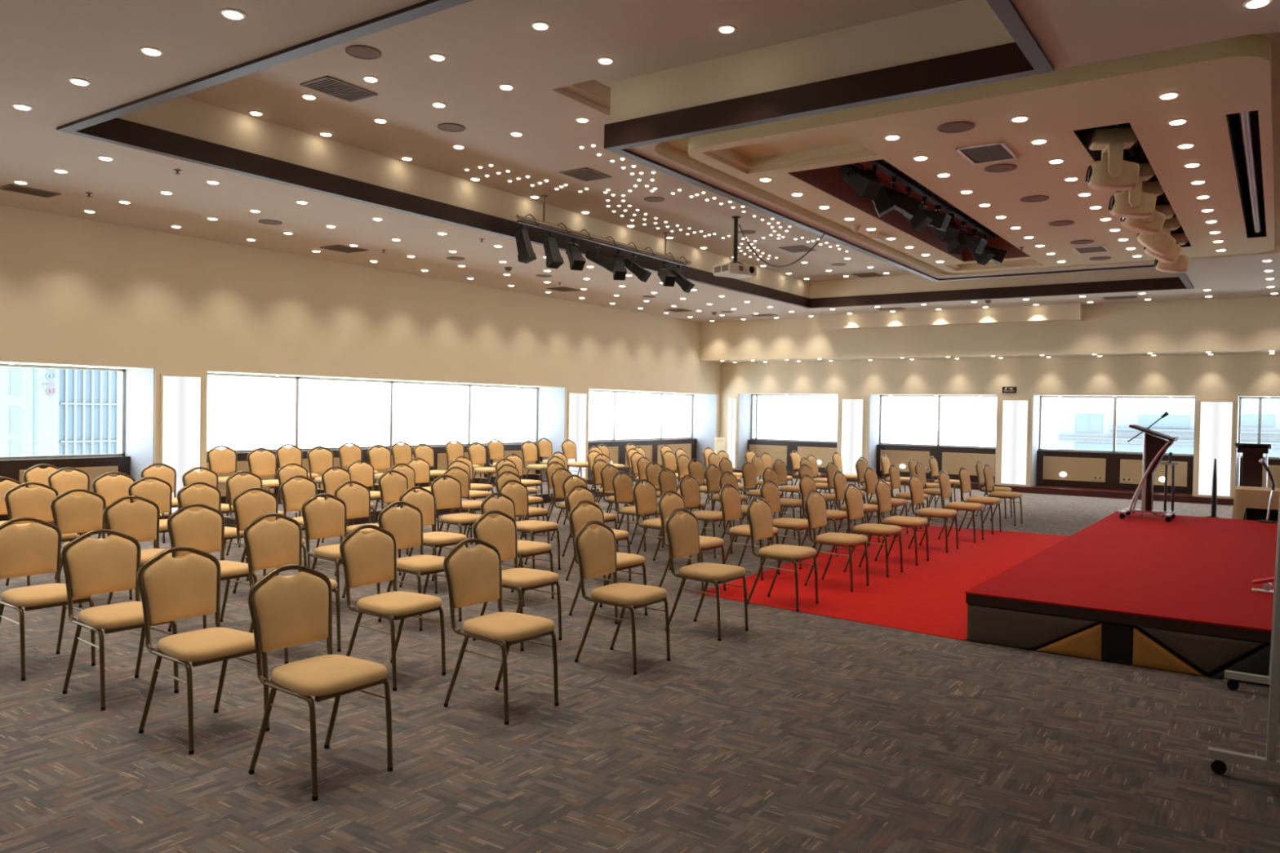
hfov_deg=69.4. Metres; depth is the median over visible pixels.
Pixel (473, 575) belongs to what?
banquet chair
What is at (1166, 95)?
recessed light
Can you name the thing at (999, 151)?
ceiling vent
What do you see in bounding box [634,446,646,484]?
banquet chair
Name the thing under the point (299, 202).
recessed light
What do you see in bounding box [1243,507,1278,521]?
folding table
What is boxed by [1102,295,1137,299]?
ceiling vent
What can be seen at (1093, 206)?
recessed light
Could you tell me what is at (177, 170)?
sprinkler
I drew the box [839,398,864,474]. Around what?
light panel
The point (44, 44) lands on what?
ceiling
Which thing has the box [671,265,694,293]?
spotlight
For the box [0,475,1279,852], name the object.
floor
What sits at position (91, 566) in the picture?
banquet chair
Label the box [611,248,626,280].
spotlight
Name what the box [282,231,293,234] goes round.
recessed light
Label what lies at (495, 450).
banquet chair
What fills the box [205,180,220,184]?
recessed light
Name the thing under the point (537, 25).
recessed light
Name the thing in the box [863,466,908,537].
banquet chair
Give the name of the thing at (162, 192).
recessed light
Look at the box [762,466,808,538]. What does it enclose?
banquet chair
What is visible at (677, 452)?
banquet chair
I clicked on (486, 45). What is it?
ceiling
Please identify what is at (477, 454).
banquet chair
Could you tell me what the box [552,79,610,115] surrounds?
trim
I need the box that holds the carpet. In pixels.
[696,525,1070,640]
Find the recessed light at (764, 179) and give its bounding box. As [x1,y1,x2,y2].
[758,177,772,182]
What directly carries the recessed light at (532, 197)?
in the ceiling at (486, 45)
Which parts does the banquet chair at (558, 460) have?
leg, frame, backrest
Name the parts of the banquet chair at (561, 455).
frame, backrest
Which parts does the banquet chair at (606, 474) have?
leg, frame, backrest, seat frame, seat, leg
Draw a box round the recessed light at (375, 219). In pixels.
[372,217,382,220]
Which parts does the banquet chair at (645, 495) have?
leg, frame, backrest, seat frame, seat, leg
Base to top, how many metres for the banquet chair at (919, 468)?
0.919 m
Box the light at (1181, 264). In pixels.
[1154,230,1189,273]
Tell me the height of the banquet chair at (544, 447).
0.919 m
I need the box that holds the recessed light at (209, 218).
[206,217,218,220]
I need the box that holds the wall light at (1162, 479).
[1158,476,1164,482]
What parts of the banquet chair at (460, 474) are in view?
leg, backrest, frame, seat frame, leg, seat, leg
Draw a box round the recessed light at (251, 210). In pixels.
[248,208,261,212]
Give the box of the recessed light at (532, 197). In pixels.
[529,195,539,198]
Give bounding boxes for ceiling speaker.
[258,219,282,224]
[345,44,381,59]
[437,123,465,132]
[446,257,465,260]
[535,274,551,277]
[641,295,655,297]
[644,196,664,202]
[737,230,755,234]
[831,263,845,266]
[937,121,974,133]
[984,163,1017,172]
[1020,195,1048,202]
[1048,220,1074,226]
[1070,240,1093,244]
[1089,256,1111,260]
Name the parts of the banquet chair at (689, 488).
backrest, frame, leg, seat, seat frame, leg, leg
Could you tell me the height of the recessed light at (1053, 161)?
0.023 m
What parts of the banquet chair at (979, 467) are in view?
frame, backrest, seat, leg, leg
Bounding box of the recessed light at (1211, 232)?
[1208,231,1221,233]
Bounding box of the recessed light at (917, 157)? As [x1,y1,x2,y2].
[912,155,928,160]
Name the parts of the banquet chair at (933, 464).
frame, backrest, seat, leg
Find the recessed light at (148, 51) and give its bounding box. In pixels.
[139,46,163,55]
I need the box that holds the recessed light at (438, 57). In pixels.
[429,53,445,61]
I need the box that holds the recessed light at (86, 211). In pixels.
[83,209,96,213]
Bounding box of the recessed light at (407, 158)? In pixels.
[400,156,413,160]
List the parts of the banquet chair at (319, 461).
seat, backrest, frame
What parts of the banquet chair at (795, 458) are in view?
frame, backrest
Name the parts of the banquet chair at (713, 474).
leg, frame, backrest, seat frame, seat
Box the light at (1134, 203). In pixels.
[1108,156,1156,218]
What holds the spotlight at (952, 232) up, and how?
hanging from the pipe at (887, 168)
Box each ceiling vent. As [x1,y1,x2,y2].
[0,184,61,198]
[300,75,377,102]
[320,244,368,253]
[546,286,581,292]
[560,167,611,182]
[664,308,692,312]
[751,313,777,316]
[777,244,816,253]
[852,272,882,277]
[875,306,906,310]
[955,142,1017,164]
[1072,244,1109,253]
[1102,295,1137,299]
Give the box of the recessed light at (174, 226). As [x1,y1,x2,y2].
[170,225,182,227]
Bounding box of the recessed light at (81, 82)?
[68,77,90,85]
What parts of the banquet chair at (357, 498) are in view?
frame, backrest, seat, leg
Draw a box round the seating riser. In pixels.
[222,482,613,530]
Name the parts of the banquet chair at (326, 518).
leg, frame, backrest, seat frame, seat, leg, leg, leg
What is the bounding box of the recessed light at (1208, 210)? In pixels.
[1200,208,1214,212]
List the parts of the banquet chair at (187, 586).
leg, frame, backrest, leg, seat frame, seat, leg, leg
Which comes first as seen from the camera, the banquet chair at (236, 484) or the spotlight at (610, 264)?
the banquet chair at (236, 484)
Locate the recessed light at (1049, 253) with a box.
[1045,252,1056,254]
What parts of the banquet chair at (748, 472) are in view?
frame, backrest, seat frame, seat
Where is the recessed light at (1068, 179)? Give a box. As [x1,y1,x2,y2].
[1063,177,1079,181]
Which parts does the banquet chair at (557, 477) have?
leg, frame, backrest, seat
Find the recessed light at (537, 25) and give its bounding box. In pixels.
[531,22,549,30]
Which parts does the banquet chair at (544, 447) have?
backrest, frame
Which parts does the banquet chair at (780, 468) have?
frame, backrest, leg, seat, seat frame, leg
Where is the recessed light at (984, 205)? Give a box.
[977,203,991,207]
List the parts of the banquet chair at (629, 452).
frame, backrest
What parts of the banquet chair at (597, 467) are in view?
frame, backrest, seat, leg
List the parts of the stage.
padded panel, padded panel, panel post, padded panel, padded panel, padded panel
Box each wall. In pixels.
[0,204,720,515]
[720,353,1279,497]
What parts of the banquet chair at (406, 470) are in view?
frame, backrest, leg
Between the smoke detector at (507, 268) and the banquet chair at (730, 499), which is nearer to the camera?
the banquet chair at (730, 499)
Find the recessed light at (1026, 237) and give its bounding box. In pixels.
[1022,235,1034,239]
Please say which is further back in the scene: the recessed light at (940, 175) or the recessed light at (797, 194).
the recessed light at (797, 194)
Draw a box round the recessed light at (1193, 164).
[1183,162,1200,167]
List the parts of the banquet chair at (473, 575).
leg, frame, backrest, leg, leg, seat frame, seat, leg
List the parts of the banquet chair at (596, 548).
leg, frame, backrest, leg, seat frame, leg, seat, leg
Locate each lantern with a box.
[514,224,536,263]
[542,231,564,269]
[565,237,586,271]
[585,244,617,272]
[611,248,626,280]
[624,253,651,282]
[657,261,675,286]
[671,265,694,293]
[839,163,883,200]
[863,164,895,217]
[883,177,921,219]
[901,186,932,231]
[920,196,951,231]
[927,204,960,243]
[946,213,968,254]
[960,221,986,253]
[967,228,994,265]
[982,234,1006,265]
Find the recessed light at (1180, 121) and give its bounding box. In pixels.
[1167,118,1187,124]
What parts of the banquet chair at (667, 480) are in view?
frame, backrest, seat, seat frame, leg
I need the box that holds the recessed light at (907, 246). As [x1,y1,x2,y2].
[904,245,914,248]
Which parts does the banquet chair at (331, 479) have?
frame, backrest, leg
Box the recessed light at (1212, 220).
[1204,219,1217,222]
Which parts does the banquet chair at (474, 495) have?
backrest, frame, seat frame, seat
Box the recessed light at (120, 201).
[117,200,131,204]
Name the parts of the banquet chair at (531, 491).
frame, backrest, seat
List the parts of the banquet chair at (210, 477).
frame, backrest, seat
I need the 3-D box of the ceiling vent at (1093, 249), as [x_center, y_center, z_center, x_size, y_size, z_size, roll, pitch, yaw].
[6.093,-2.389,12.487,0.380,0.014,0.500,2,1,35]
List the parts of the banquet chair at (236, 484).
leg, frame, backrest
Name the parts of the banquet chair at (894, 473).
frame, backrest, seat, seat frame, leg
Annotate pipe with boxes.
[515,195,691,266]
[867,159,998,238]
[1115,123,1182,233]
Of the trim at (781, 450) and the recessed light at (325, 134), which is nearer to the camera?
the recessed light at (325, 134)
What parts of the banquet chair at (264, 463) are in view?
frame, backrest, seat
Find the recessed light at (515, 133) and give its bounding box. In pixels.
[510,131,523,136]
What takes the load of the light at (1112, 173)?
hanging from the pipe at (1132, 151)
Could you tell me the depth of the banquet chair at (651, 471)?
13.55 m
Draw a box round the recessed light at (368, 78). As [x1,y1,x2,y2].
[362,75,378,82]
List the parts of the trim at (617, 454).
fabric panel, fabric panel, fabric panel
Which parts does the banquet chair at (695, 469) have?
frame, backrest, seat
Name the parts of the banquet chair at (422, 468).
frame, backrest, seat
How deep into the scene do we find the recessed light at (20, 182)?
9.66 m
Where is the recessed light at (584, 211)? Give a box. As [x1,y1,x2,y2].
[580,210,590,213]
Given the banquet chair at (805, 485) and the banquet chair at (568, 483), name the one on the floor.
the banquet chair at (568, 483)
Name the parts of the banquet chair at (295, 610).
leg, frame, backrest, leg, seat frame, seat, leg, leg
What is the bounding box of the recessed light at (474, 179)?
[470,177,480,181]
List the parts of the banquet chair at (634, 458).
backrest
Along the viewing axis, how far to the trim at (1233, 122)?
9.40 m
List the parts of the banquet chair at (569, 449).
backrest, frame, seat, seat frame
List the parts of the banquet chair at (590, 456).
frame, backrest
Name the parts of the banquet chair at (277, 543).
leg, frame, backrest, leg, seat, leg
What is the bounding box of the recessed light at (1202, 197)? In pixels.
[1195,195,1210,199]
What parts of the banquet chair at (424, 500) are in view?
leg, backrest, frame, leg, leg, seat frame, seat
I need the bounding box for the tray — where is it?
[1160,462,1179,465]
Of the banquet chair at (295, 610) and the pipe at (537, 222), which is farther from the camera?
the pipe at (537, 222)
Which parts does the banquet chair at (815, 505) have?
leg, frame, backrest, leg, seat frame, seat, leg, leg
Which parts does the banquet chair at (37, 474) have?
backrest, frame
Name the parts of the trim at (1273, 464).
fabric panel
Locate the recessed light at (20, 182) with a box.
[13,180,28,184]
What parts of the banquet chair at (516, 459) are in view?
backrest, frame, seat, seat frame, leg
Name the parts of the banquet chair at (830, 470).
frame, backrest, seat, leg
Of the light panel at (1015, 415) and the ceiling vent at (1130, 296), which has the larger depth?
the light panel at (1015, 415)
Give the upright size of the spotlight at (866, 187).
0.463 m
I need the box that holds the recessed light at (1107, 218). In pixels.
[1099,217,1112,221]
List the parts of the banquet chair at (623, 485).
leg, frame, backrest, leg, seat frame, seat, leg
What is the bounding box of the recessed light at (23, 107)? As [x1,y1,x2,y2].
[12,103,32,110]
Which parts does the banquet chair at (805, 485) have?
leg, frame, backrest, leg, seat frame, leg, seat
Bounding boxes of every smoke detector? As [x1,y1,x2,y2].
[504,266,511,271]
[984,299,991,303]
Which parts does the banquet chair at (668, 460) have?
frame, backrest, seat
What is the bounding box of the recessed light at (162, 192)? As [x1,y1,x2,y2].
[160,191,173,194]
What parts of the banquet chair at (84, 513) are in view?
leg, frame, backrest, leg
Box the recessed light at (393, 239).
[391,238,400,240]
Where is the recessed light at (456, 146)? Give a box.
[452,144,465,149]
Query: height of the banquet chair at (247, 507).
0.919 m
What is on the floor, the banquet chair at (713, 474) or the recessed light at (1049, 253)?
the banquet chair at (713, 474)
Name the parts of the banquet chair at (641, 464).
frame, backrest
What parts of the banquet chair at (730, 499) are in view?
leg, frame, backrest, leg, seat frame, seat, leg, leg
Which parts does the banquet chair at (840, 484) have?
leg, frame, backrest, seat, seat frame, leg, leg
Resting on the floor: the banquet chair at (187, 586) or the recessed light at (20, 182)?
the banquet chair at (187, 586)
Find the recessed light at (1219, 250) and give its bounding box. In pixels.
[1215,248,1226,251]
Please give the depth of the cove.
8.60 m
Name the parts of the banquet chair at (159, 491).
backrest, frame, leg, seat, seat frame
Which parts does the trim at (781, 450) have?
fabric panel, fabric panel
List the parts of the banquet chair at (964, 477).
leg, frame, backrest, leg, seat, seat frame, leg, leg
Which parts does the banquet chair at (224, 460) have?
frame, backrest, seat, leg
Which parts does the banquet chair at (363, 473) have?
backrest, frame, seat, leg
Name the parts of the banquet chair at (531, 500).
frame, backrest, seat, seat frame, leg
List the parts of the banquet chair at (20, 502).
leg, leg, frame, backrest, seat frame, seat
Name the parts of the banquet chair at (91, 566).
leg, leg, frame, backrest, seat, seat frame, leg, leg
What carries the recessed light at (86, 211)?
in the ceiling at (44, 44)
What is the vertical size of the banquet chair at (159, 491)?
0.919 m
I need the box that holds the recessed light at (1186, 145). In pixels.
[1176,142,1195,148]
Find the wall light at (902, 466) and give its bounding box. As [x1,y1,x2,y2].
[899,463,906,468]
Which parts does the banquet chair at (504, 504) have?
frame, backrest, leg, leg, seat, seat frame, leg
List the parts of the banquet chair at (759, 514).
leg, frame, backrest, leg, seat frame, seat, leg, leg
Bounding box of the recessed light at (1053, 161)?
[1048,158,1064,164]
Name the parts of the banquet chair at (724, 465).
frame, backrest, seat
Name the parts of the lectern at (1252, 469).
panel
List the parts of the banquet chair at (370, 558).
leg, frame, backrest, leg, seat frame, leg, seat, leg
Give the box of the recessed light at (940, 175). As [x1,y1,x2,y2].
[936,172,951,177]
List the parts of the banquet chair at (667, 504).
leg, frame, backrest, leg, seat frame, leg, seat, leg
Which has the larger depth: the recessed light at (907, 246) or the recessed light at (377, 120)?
the recessed light at (907, 246)
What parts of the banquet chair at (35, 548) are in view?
leg, leg, backrest, frame, seat frame, seat, leg, leg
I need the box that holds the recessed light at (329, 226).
[325,225,336,227]
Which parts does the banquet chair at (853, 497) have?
leg, frame, backrest, leg, seat frame, seat, leg, leg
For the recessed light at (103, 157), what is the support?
in the ceiling at (44, 44)
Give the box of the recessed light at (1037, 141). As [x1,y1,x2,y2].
[1030,138,1048,144]
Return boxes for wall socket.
[1092,475,1103,479]
[1120,476,1132,481]
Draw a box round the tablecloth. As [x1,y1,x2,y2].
[1231,485,1279,519]
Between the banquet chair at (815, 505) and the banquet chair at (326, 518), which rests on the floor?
the banquet chair at (326, 518)
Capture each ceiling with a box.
[0,0,1279,322]
[182,0,964,281]
[654,32,1279,275]
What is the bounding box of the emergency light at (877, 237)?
[869,232,885,241]
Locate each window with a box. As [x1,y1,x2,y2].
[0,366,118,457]
[206,373,537,453]
[588,390,693,441]
[751,394,838,442]
[879,395,996,448]
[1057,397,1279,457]
[1237,396,1279,458]
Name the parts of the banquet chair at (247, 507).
leg, backrest, frame, leg, leg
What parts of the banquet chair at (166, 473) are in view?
frame, backrest, leg, seat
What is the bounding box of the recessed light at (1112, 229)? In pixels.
[1108,228,1121,231]
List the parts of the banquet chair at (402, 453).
frame, backrest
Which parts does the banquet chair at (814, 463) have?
backrest, frame, seat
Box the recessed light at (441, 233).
[436,231,447,235]
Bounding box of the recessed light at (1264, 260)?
[1261,259,1272,262]
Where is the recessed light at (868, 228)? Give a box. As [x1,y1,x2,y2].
[865,227,876,231]
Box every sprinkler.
[85,192,93,197]
[173,168,181,174]
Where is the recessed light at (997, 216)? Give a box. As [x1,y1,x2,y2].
[995,215,1007,218]
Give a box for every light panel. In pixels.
[160,373,202,515]
[567,391,587,478]
[726,397,737,469]
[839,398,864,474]
[999,399,1029,486]
[1196,400,1234,497]
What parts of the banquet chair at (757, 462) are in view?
frame, backrest, seat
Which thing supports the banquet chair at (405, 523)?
on the floor
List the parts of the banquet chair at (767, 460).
frame, backrest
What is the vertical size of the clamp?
0.118 m
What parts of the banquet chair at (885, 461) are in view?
frame, backrest, seat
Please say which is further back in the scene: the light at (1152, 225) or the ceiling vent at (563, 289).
the ceiling vent at (563, 289)
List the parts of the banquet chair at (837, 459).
frame, backrest, seat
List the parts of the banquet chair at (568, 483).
leg, frame, backrest, seat, seat frame, leg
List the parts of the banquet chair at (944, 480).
leg, frame, backrest, leg, seat frame, seat, leg, leg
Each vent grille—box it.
[714,266,720,272]
[721,264,728,271]
[738,266,742,271]
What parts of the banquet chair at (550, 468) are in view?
leg, backrest, frame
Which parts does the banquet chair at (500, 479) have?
frame, backrest, leg, seat frame, seat, leg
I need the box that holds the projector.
[713,216,756,279]
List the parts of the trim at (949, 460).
fabric panel, fabric panel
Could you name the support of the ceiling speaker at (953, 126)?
attached to the ceiling at (1214, 80)
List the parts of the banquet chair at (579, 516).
leg, frame, backrest, leg, leg, seat, seat frame, leg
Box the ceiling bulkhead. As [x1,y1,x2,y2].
[698,296,1279,362]
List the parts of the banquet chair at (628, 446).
frame, backrest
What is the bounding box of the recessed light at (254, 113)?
[248,111,263,115]
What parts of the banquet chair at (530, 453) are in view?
frame, backrest, seat, leg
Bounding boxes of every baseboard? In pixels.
[44,468,705,533]
[733,469,1234,505]
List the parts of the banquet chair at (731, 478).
leg, frame, backrest, leg, seat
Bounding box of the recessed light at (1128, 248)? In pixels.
[1124,247,1136,249]
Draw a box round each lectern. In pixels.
[1119,424,1178,522]
[1235,443,1271,487]
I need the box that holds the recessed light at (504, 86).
[498,84,514,89]
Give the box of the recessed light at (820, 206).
[817,205,831,208]
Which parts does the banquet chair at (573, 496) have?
leg, frame, backrest, leg, seat, seat frame, leg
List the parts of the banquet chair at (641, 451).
backrest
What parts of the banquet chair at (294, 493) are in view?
seat, frame, backrest, leg, leg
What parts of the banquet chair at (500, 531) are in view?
leg, frame, backrest, leg, leg, seat frame, seat, leg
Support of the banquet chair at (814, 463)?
on the floor
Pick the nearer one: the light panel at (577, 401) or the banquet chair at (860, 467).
the banquet chair at (860, 467)
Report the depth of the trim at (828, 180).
11.09 m
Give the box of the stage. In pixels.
[964,511,1277,685]
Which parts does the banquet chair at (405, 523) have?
leg, frame, backrest, leg, seat frame, seat, leg, leg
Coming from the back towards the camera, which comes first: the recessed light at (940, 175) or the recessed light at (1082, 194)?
the recessed light at (1082, 194)
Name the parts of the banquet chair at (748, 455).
frame, backrest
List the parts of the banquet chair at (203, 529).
leg, frame, backrest, leg, leg, seat, seat frame, leg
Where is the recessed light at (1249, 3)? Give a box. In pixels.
[1242,0,1272,8]
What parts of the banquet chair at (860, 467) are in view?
frame, backrest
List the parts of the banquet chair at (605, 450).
backrest, seat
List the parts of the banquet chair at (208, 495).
backrest, frame, seat frame, seat, leg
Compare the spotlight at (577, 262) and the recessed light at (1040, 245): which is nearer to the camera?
the recessed light at (1040, 245)
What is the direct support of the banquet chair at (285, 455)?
on the seating riser
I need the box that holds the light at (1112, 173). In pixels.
[1085,124,1139,191]
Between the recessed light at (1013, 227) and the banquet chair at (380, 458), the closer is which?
the recessed light at (1013, 227)
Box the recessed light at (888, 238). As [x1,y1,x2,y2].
[885,236,896,239]
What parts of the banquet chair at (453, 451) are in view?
frame, backrest, seat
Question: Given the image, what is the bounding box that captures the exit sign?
[1002,386,1016,393]
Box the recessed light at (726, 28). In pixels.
[717,24,735,33]
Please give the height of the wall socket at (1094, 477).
0.090 m
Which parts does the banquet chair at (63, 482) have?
frame, backrest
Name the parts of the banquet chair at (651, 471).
frame, backrest, seat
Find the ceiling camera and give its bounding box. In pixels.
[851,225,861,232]
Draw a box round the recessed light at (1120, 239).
[1117,238,1128,240]
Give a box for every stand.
[1127,411,1168,516]
[1160,452,1179,516]
[1204,491,1279,774]
[1205,458,1220,518]
[1256,458,1277,523]
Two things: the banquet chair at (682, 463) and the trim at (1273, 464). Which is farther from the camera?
the trim at (1273, 464)
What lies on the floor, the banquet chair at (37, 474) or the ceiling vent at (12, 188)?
the banquet chair at (37, 474)
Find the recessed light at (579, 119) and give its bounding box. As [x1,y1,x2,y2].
[575,117,589,122]
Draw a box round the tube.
[1239,111,1261,232]
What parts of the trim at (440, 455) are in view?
fabric panel, fabric panel, fabric panel, fabric panel, fabric panel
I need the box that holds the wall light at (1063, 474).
[1058,471,1066,477]
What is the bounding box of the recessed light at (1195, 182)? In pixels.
[1190,179,1206,184]
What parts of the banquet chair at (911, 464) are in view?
frame, backrest, seat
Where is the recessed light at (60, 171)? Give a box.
[53,168,68,173]
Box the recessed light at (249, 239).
[245,238,256,240]
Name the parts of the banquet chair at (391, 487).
frame, backrest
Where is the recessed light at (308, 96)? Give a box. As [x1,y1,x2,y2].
[301,93,316,99]
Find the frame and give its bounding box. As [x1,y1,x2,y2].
[714,437,725,453]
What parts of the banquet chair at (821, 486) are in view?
frame, backrest, seat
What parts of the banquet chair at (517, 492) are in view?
frame, backrest, leg, seat, seat frame, leg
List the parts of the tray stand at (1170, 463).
knob post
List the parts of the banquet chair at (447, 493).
leg, frame, backrest, seat frame, leg, seat, leg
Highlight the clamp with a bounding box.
[1251,577,1274,593]
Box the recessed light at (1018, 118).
[1010,115,1029,122]
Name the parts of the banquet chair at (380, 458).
backrest, frame, seat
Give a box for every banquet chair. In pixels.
[0,476,40,526]
[0,516,95,680]
[4,481,77,586]
[23,463,82,535]
[48,466,90,537]
[50,488,132,607]
[61,528,178,711]
[92,471,135,538]
[103,495,185,604]
[128,476,172,548]
[137,546,269,754]
[140,462,178,542]
[167,503,257,631]
[177,481,248,581]
[182,466,240,547]
[206,445,236,515]
[225,471,284,555]
[232,487,306,593]
[243,512,341,664]
[246,447,297,517]
[247,564,392,800]
[275,444,320,502]
[276,462,324,516]
[280,475,342,568]
[301,493,380,609]
[306,446,333,497]
[321,466,375,542]
[333,480,401,575]
[337,442,380,502]
[339,524,445,691]
[346,460,395,524]
[367,444,391,505]
[377,470,434,554]
[377,501,462,631]
[388,462,439,531]
[391,441,412,491]
[399,486,468,593]
[406,457,451,514]
[413,443,445,486]
[430,475,481,555]
[443,466,482,544]
[443,537,558,724]
[444,440,481,484]
[446,460,491,528]
[453,455,493,514]
[467,441,496,492]
[472,510,562,651]
[480,492,554,606]
[486,439,521,484]
[494,457,538,520]
[494,471,549,543]
[496,463,544,537]
[497,480,560,569]
[503,453,542,507]
[520,440,546,493]
[537,437,568,478]
[545,461,568,524]
[546,455,564,514]
[550,451,586,479]
[550,467,599,540]
[561,439,594,488]
[562,474,618,556]
[565,484,631,586]
[568,500,647,624]
[574,520,670,675]
[586,449,608,502]
[588,445,602,484]
[591,458,634,523]
[593,453,631,506]
[596,444,625,484]
[600,463,646,533]
[611,471,663,551]
[625,443,652,484]
[626,448,642,484]
[630,452,644,481]
[632,479,691,570]
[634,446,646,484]
[636,456,659,491]
[644,461,688,519]
[657,467,706,538]
[657,489,725,591]
[660,444,679,488]
[662,450,689,489]
[665,507,748,640]
[675,448,706,493]
[675,453,712,509]
[679,474,733,558]
[687,458,720,511]
[702,447,714,468]
[704,463,748,529]
[707,452,742,504]
[716,450,749,498]
[718,457,756,511]
[719,471,768,542]
[719,483,779,580]
[741,461,782,517]
[744,449,762,495]
[746,496,817,611]
[751,454,786,508]
[760,452,793,498]
[760,479,817,568]
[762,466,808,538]
[773,458,801,518]
[790,450,821,495]
[798,463,840,530]
[799,457,835,512]
[799,474,849,555]
[804,488,869,591]
[806,454,840,507]
[825,462,866,525]
[831,452,863,499]
[832,470,879,546]
[843,483,902,577]
[855,458,893,517]
[858,456,893,497]
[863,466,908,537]
[874,479,928,565]
[880,453,909,492]
[888,463,929,528]
[907,457,943,511]
[907,474,958,552]
[914,461,953,522]
[928,456,962,506]
[937,470,983,542]
[958,466,1001,534]
[975,460,1012,518]
[982,463,1022,525]
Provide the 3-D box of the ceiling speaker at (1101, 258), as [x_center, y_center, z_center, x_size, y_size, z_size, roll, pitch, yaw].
[6.562,-2.394,13.184,0.280,0.014,0.280,2,1,35]
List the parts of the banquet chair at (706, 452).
backrest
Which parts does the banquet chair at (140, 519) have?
leg, backrest, frame, seat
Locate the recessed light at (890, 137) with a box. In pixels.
[884,134,901,140]
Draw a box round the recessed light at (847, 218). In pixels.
[843,217,855,220]
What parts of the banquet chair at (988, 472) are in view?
leg, frame, backrest, leg, seat frame, seat, leg, leg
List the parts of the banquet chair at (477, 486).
backrest, frame, seat, seat frame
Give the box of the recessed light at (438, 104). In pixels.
[431,102,446,107]
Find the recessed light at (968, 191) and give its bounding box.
[960,189,973,193]
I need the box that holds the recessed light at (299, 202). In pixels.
[295,200,308,204]
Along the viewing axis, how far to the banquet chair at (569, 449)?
17.69 m
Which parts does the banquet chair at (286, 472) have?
frame, backrest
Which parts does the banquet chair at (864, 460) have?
frame, backrest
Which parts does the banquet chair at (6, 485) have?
backrest, frame, seat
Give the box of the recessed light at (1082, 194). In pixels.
[1077,192,1092,196]
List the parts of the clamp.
handle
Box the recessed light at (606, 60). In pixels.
[597,57,613,64]
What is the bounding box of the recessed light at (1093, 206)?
[1088,205,1102,208]
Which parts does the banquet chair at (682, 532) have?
leg, frame, backrest, leg, seat frame, seat, leg, leg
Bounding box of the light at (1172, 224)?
[1143,217,1182,263]
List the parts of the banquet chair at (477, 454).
backrest, frame, seat, seat frame, leg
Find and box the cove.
[117,0,1177,298]
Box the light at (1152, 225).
[1120,179,1165,235]
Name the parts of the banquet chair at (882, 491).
leg, frame, backrest, leg, seat frame, seat, leg, leg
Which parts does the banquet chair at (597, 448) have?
backrest, frame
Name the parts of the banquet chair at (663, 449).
backrest, frame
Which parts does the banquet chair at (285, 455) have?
backrest, frame, seat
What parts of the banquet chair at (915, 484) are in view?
leg, frame, backrest, leg, seat frame, seat, leg, leg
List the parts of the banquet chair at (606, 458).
frame, backrest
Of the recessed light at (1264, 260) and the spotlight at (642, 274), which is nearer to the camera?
the recessed light at (1264, 260)
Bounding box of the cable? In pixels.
[738,224,826,267]
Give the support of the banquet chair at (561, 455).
on the floor
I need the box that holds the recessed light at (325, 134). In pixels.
[319,132,332,136]
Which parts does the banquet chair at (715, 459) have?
frame, backrest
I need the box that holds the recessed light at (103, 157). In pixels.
[97,155,114,160]
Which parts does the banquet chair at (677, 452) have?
frame, backrest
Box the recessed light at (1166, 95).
[1157,91,1179,99]
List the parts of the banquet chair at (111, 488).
frame, backrest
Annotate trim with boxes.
[0,456,130,521]
[56,0,1194,308]
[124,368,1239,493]
[206,443,542,504]
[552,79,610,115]
[587,438,697,475]
[702,129,1044,271]
[747,440,836,472]
[787,161,1030,262]
[817,302,1083,330]
[875,444,995,482]
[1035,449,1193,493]
[1072,110,1266,247]
[1236,457,1279,488]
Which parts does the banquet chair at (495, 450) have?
frame, backrest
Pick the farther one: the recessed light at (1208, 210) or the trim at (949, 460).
the trim at (949, 460)
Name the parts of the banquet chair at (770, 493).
frame, backrest, leg, seat, seat frame, leg, leg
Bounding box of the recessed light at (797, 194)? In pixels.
[791,192,804,196]
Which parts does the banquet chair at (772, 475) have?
frame, backrest, seat, seat frame, leg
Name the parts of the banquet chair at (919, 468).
frame, backrest, seat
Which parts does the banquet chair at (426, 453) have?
frame, backrest, seat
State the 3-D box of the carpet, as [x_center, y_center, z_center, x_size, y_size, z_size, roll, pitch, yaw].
[3.337,1.541,10.606,2.715,0.005,7.170,2,1,35]
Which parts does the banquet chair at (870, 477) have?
frame, backrest, seat frame, seat, leg, leg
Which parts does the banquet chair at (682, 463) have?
frame, backrest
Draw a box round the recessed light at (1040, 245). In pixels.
[1034,244,1045,247]
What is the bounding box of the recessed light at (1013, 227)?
[1009,226,1021,229]
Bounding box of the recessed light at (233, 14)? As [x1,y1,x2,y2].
[220,8,245,19]
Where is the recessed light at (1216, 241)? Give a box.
[1212,240,1224,243]
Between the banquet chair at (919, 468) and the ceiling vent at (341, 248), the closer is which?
the ceiling vent at (341, 248)
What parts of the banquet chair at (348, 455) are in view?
backrest, frame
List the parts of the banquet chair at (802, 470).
frame, backrest, leg, seat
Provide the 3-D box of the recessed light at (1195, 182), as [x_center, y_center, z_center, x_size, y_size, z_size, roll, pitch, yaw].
[5.337,-2.333,8.842,0.135,0.023,0.133,2,1,35]
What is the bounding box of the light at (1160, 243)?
[1136,199,1175,256]
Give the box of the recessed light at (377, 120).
[373,118,387,123]
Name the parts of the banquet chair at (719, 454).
backrest, seat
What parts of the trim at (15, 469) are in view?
fabric panel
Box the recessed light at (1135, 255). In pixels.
[1132,254,1142,257]

